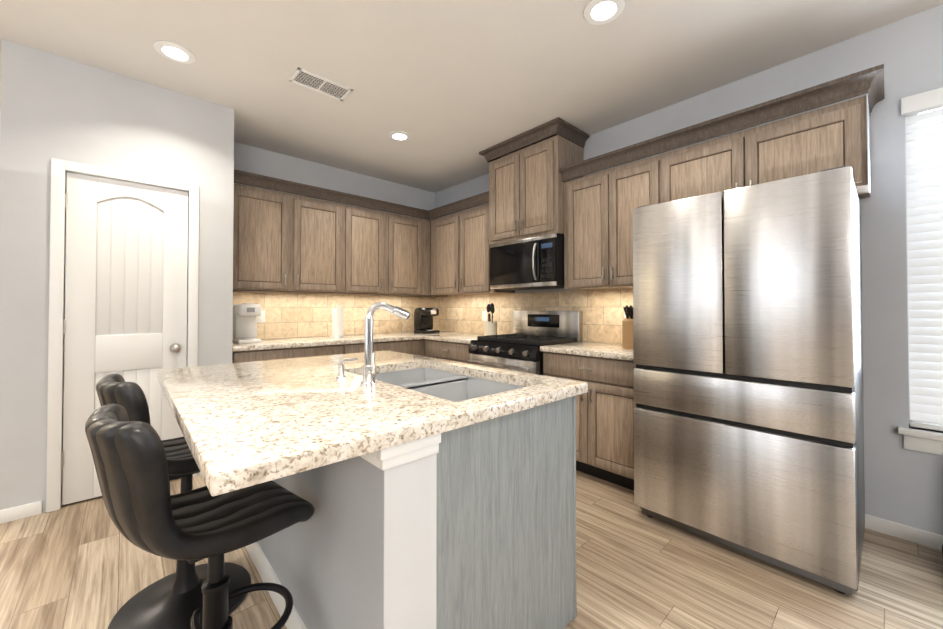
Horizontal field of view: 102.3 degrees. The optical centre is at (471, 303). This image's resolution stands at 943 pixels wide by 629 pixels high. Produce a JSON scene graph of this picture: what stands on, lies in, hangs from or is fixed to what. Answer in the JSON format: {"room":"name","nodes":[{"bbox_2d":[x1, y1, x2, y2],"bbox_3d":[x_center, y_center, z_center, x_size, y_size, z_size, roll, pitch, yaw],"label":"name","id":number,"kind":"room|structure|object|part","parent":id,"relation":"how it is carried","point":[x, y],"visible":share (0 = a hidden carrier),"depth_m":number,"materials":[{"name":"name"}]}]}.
{"room":"kitchen","nodes":[
{"label":"kitchen","id":0,"kind":"room"},
{"bbox_2d":[0,39,233,512],"bbox_3d":[-2.469,-0.126,2.768,1.140,2.740,0.660,1,-1,-42],"label":"wall","id":1,"kind":"structure","parent":0,"point":[57,107],"depth_m":2.29,"materials":[{"name":"paint"}]},
{"bbox_2d":[0,509,5,518],"bbox_3d":[-3.632,1.212,3.169,0.014,0.075,2.874,1,-1,-42],"label":"baseboard","id":2,"kind":"structure","parent":1,"relation":"attached to","point":[2,511],"depth_m":2.13,"materials":[{"name":"white paint"}]},
{"bbox_2d":[46,158,198,512],"bbox_3d":[-2.289,0.187,2.551,0.726,2.108,0.138,1,-1,-42],"label":"door frame","id":3,"kind":"structure","parent":1,"relation":"attached to","point":[60,169],"depth_m":2.29,"materials":[{"name":"white paint"}]},
{"bbox_2d":[61,172,187,504],"bbox_3d":[-2.252,0.212,2.507,0.606,2.034,0.106,1,-1,-42],"label":"pantry door","id":4,"kind":"structure","parent":1,"relation":"in","point":[126,260],"depth_m":2.49,"materials":[{"name":"white paint"}]},
{"bbox_2d":[234,142,434,220],"bbox_3d":[-1.845,-0.112,3.879,3.560,2.740,0.140,1,-1,-42],"label":"wall","id":5,"kind":"structure","parent":0,"point":[255,160],"depth_m":4.06,"materials":[{"name":"grey paint"}]},
{"bbox_2d":[233,180,344,294],"bbox_3d":[-1.773,-0.563,3.617,1.016,0.895,0.328,1,-1,-42],"label":"upper cabinet","id":6,"kind":"object","parent":5,"relation":"attached to","point":[285,242],"depth_m":3.47,"materials":[{"name":"brown wood"}]},
{"bbox_2d":[232,292,435,338],"bbox_3d":[-1.377,0.120,4.200,2.400,0.454,0.008,1,-1,-42],"label":"tile backsplash","id":7,"kind":"structure","parent":5,"relation":"attached to","point":[290,315],"depth_m":4.01,"materials":[{"name":"beige tile"}]},
{"bbox_2d":[257,310,264,322],"bbox_3d":[-2.003,0.125,3.620,0.072,0.116,0.006,1,-1,-42],"label":"electrical outlet plate","id":8,"kind":"object","parent":7,"relation":"attached to","point":[261,318],"depth_m":3.62,"materials":[{"name":"white plastic"}]},
{"bbox_2d":[341,204,388,295],"bbox_3d":[-1.220,-0.556,4.121,0.482,0.895,0.328,1,-1,-42],"label":"upper cabinet","id":9,"kind":"object","parent":5,"relation":"attached to","point":[366,230],"depth_m":4.01,"materials":[{"name":"brown wood"}]},
{"bbox_2d":[389,212,424,295],"bbox_3d":[-0.867,-0.552,4.443,0.472,0.895,0.328,1,-1,-42],"label":"upper cabinet","id":10,"kind":"object","parent":5,"relation":"attached to","point":[406,234],"depth_m":4.35,"materials":[{"name":"brown wood"}]},
{"bbox_2d":[0,470,942,628],"bbox_3d":[-1.992,1.257,1.426,7.340,0.060,13.940,1,-1,-42],"label":"floor","id":11,"kind":"structure","parent":0,"point":[84,564],"depth_m":1.69,"materials":[{"name":"brown wood"}]},
{"bbox_2d":[96,374,250,628],"bbox_3d":[-1.187,0.753,1.554,0.468,0.951,0.504,-1,-1,39],"label":"bar stool","id":12,"kind":"object","parent":11,"relation":"on","point":[173,600],"visible":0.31,"depth_m":1.49,"materials":[{"name":"black leather"}]},
{"bbox_3d":[-1.191,0.472,1.553,0.398,0.410,0.506,-1,-1,39],"label":"seat","id":13,"kind":"part","parent":12,"relation":"part of","materials":[{"name":"black leather"}]},
{"bbox_2d":[85,404,314,628],"bbox_3d":[-0.750,0.747,1.086,0.468,0.951,0.504,-1,-1,38],"label":"bar stool","id":14,"kind":"object","parent":11,"relation":"on","point":[147,512],"visible":0.94,"depth_m":0.94,"materials":[{"name":"black leather"}]},
{"bbox_3d":[-0.754,0.466,1.084,0.398,0.410,0.506,-1,-1,38],"label":"seat","id":15,"kind":"part","parent":14,"relation":"part of","materials":[{"name":"black leather"}]},
{"bbox_2d":[232,344,351,362],"bbox_3d":[-1.700,0.816,3.481,0.966,0.876,0.618,1,-1,-42],"label":"base cabinet","id":16,"kind":"object","parent":11,"relation":"on","point":[284,353],"depth_m":3.21,"materials":[{"name":"brown wood"}]},
{"bbox_2d":[232,331,460,351],"bbox_3d":[-1.157,0.365,3.964,2.412,0.040,0.643,1,-1,-42],"label":"countertop","id":17,"kind":"structure","parent":16,"relation":"on","point":[277,343],"depth_m":3.53,"materials":[{"name":"stone"}]},
{"bbox_2d":[232,303,261,343],"bbox_3d":[-1.939,0.167,3.281,0.170,0.338,0.272,1,-1,-42],"label":"coffee maker","id":18,"kind":"object","parent":17,"relation":"on","point":[245,315],"visible":1,"depth_m":3.24,"materials":[{"name":"white plastic"}]},
{"bbox_2d":[330,304,345,337],"bbox_3d":[-1.357,0.172,3.860,0.150,0.343,0.150,1,-1,-42],"label":"paper towel holder","id":19,"kind":"object","parent":17,"relation":"on","point":[337,322],"visible":1,"depth_m":3.81,"materials":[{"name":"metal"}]},
{"bbox_2d":[414,308,439,333],"bbox_3d":[-0.535,0.202,4.547,0.200,0.300,0.272,1,-1,-42],"label":"coffee maker","id":20,"kind":"object","parent":17,"relation":"on","point":[423,320],"visible":1,"depth_m":4.50,"materials":[{"name":"black plastic"}]},
{"bbox_2d":[352,339,423,355],"bbox_3d":[-1.103,0.823,4.025,0.930,0.876,0.618,1,-1,-42],"label":"base cabinet","id":21,"kind":"object","parent":11,"relation":"on","point":[415,347],"depth_m":3.94,"materials":[{"name":"brown wood"}]},
{"bbox_2d":[245,398,576,628],"bbox_3d":[-0.397,0.794,1.773,0.910,0.876,1.539,1,-1,-42],"label":"kitchen island","id":22,"kind":"object","parent":11,"relation":"on","point":[436,493],"depth_m":1.16,"materials":[{"name":"paint"}]},
{"bbox_2d":[336,358,357,379],"bbox_3d":[-0.524,0.273,1.600,0.092,0.081,0.044,1,-1,-42],"label":"soap dispenser","id":23,"kind":"object","parent":22,"relation":"on","point":[341,375],"visible":1,"depth_m":1.58,"materials":[{"name":"silver metal"}]},
{"bbox_2d":[156,350,587,495],"bbox_3d":[-0.523,0.334,1.664,1.245,0.040,1.565,1,-1,-42],"label":"island countertop","id":24,"kind":"structure","parent":22,"relation":"on","point":[244,424],"depth_m":1.12,"materials":[{"name":"beige stone"}]},
{"bbox_2d":[375,366,527,397],"bbox_3d":[-0.157,0.453,1.665,0.510,0.221,0.875,1,-1,-42],"label":"sink","id":25,"kind":"object","parent":24,"relation":"in","point":[450,383],"depth_m":1.86,"materials":[{"name":"silver metal"}]},
{"bbox_2d":[361,302,409,386],"bbox_3d":[-0.326,0.153,1.490,0.209,0.318,0.091,1,-1,-42],"label":"faucet","id":26,"kind":"object","parent":22,"relation":"on","point":[369,372],"visible":1,"depth_m":1.44,"materials":[{"name":"silver metal"}]},
{"bbox_2d":[424,339,469,363],"bbox_3d":[-0.021,0.823,4.044,0.618,0.876,0.806,1,-1,-42],"label":"base cabinet","id":27,"kind":"object","parent":11,"relation":"on","point":[452,351],"depth_m":3.84,"materials":[{"name":"brown wood"}]},
{"bbox_2d":[423,333,483,343],"bbox_3d":[-0.021,0.366,4.034,0.641,0.040,0.781,1,-1,-42],"label":"countertop","id":28,"kind":"structure","parent":27,"relation":"on","point":[466,338],"depth_m":3.96,"materials":[{"name":"stone"}]},
{"bbox_2d":[484,303,496,335],"bbox_3d":[0.198,0.169,3.877,0.140,0.349,0.206,1,-1,-42],"label":"utensil crock","id":29,"kind":"object","parent":28,"relation":"on","point":[490,327],"visible":1,"depth_m":3.82,"materials":[{"name":"beige ceramic"}]},
{"bbox_2d":[468,311,582,374],"bbox_3d":[0.462,0.660,3.415,0.733,1.185,0.770,1,-1,-42],"label":"range","id":30,"kind":"object","parent":11,"relation":"on","point":[518,349],"visible":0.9,"depth_m":3.36,"materials":[{"name":"silver metal"}]},
{"bbox_2d":[543,352,635,489],"bbox_3d":[1.041,0.808,2.879,0.618,0.876,0.791,1,-1,-42],"label":"base cabinet","id":31,"kind":"object","parent":11,"relation":"on","point":[605,404],"depth_m":2.60,"materials":[{"name":"brown wood"}]},
{"bbox_2d":[540,341,632,360],"bbox_3d":[1.040,0.350,2.870,0.641,0.040,0.811,1,-1,-42],"label":"countertop","id":32,"kind":"structure","parent":31,"relation":"on","point":[603,350],"depth_m":2.78,"materials":[{"name":"stone"}]},
{"bbox_2d":[622,305,632,348],"bbox_3d":[1.202,0.171,2.796,0.213,0.317,0.100,1,-1,-42],"label":"knife block","id":33,"kind":"object","parent":32,"relation":"on","point":[627,332],"visible":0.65,"depth_m":2.75,"materials":[{"name":"beige wood"}]},
{"bbox_2d":[633,166,864,595],"bbox_3d":[1.544,0.335,2.146,0.820,1.802,0.906,1,-1,-42],"label":"refrigerator","id":34,"kind":"object","parent":11,"relation":"on","point":[748,375],"visible":1,"depth_m":1.78,"materials":[{"name":"silver metal"}]},
{"bbox_2d":[0,0,942,192],"bbox_3d":[-1.992,-1.563,1.462,7.340,0.100,13.940,1,-1,-42],"label":"ceiling","id":35,"kind":"structure","parent":0,"point":[453,88],"depth_m":2.31,"materials":[{"name":"paint"}]},
{"bbox_2d":[154,41,195,63],"bbox_3d":[-1.771,-1.496,2.273,0.194,0.011,0.194,-1,-1,39],"label":"recessed light","id":36,"kind":"object","parent":35,"relation":"in","point":[175,52],"depth_m":2.26,"materials":[{"name":"white paint"}]},
{"bbox_2d":[289,67,352,100],"bbox_3d":[-1.026,-1.495,2.607,0.370,0.006,0.190,1,-1,-42],"label":"ceiling vent","id":37,"kind":"object","parent":35,"relation":"in","point":[315,82],"visible":1,"depth_m":2.60,"materials":[{"name":"white metal"}]},
{"bbox_2d":[388,131,410,140],"bbox_3d":[-0.637,-1.482,3.374,0.194,0.011,0.194,-1,-1,39],"label":"recessed light","id":38,"kind":"object","parent":35,"relation":"in","point":[394,135],"depth_m":3.36,"materials":[{"name":"white paint"}]},
{"bbox_2d":[583,0,624,24],"bbox_3d":[0.678,-1.500,1.948,0.195,0.011,0.194,-1,-1,39],"label":"recessed light","id":39,"kind":"object","parent":35,"relation":"in","point":[598,12],"depth_m":1.95,"materials":[{"name":"white paint"}]},
{"bbox_2d":[435,4,942,534],"bbox_3d":[2.420,-0.137,1.949,0.140,2.740,8.740,1,-1,-42],"label":"wall","id":40,"kind":"structure","parent":0,"point":[903,486],"depth_m":2.06,"materials":[{"name":"paint"}]},
{"bbox_2d":[429,204,514,295],"bbox_3d":[-0.024,-0.554,4.269,0.328,0.895,1.064,1,-1,-42],"label":"upper cabinet","id":41,"kind":"object","parent":40,"relation":"attached to","point":[459,259],"depth_m":4.16,"materials":[{"name":"brown wood"}]},
{"bbox_2d":[436,288,632,343],"bbox_3d":[0.531,0.117,3.904,0.009,0.454,3.018,1,-1,-42],"label":"tile backsplash","id":42,"kind":"structure","parent":40,"relation":"attached to","point":[603,311],"depth_m":3.74,"materials":[{"name":"beige tile"}]},
{"bbox_2d":[482,311,486,320],"bbox_3d":[0.148,0.144,4.313,0.006,0.116,0.072,1,-1,-42],"label":"electrical outlet plate","id":43,"kind":"object","parent":42,"relation":"attached to","point":[484,313],"depth_m":4.31,"materials":[{"name":"white plastic"}]},
{"bbox_2d":[485,120,584,247],"bbox_3d":[0.580,-1.030,3.554,0.408,0.908,0.805,1,-1,-42],"label":"upper cabinet","id":44,"kind":"object","parent":40,"relation":"attached to","point":[525,197],"depth_m":3.34,"materials":[{"name":"brown wood"}]},
{"bbox_2d":[490,233,563,289],"bbox_3d":[0.566,-0.356,3.523,0.458,0.430,0.762,1,-1,-42],"label":"over-the-range microwave","id":45,"kind":"object","parent":44,"relation":"attached to","point":[534,263],"visible":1,"depth_m":3.33,"materials":[{"name":"black"}]},
{"bbox_2d":[561,136,660,289],"bbox_3d":[1.144,-0.618,2.989,0.328,0.990,0.777,1,-1,-42],"label":"upper cabinet","id":46,"kind":"object","parent":40,"relation":"attached to","point":[598,238],"depth_m":2.88,"materials":[{"name":"brown wood"}]},
{"bbox_2d":[661,68,872,202],"bbox_3d":[1.738,-0.852,2.341,0.328,0.540,0.984,1,-1,-42],"label":"upper cabinet","id":47,"kind":"object","parent":40,"relation":"attached to","point":[837,135],"depth_m":2.12,"materials":[{"name":"brown wood"}]},
{"bbox_2d":[865,514,942,550],"bbox_3d":[3.672,1.176,0.444,0.013,0.075,4.855,1,-1,-42],"label":"baseboard","id":48,"kind":"structure","parent":40,"relation":"attached to","point":[910,534],"depth_m":1.98,"materials":[{"name":"white paint"}]},
{"bbox_2d":[898,107,942,455],"bbox_3d":[2.735,-0.164,1.563,0.175,1.835,1.325,1,-1,-42],"label":"window","id":49,"kind":"structure","parent":40,"relation":"in","point":[924,440],"depth_m":1.96,"materials":[{"name":"white paint"}]},
{"bbox_2d":[901,87,942,430],"bbox_3d":[2.716,-0.223,1.547,0.078,1.725,1.269,1,-1,-42],"label":"window blinds","id":50,"kind":"object","parent":49,"relation":"attached to","point":[925,267],"visible":0.96,"depth_m":1.97,"materials":[{"name":"white paint"}]}
]}

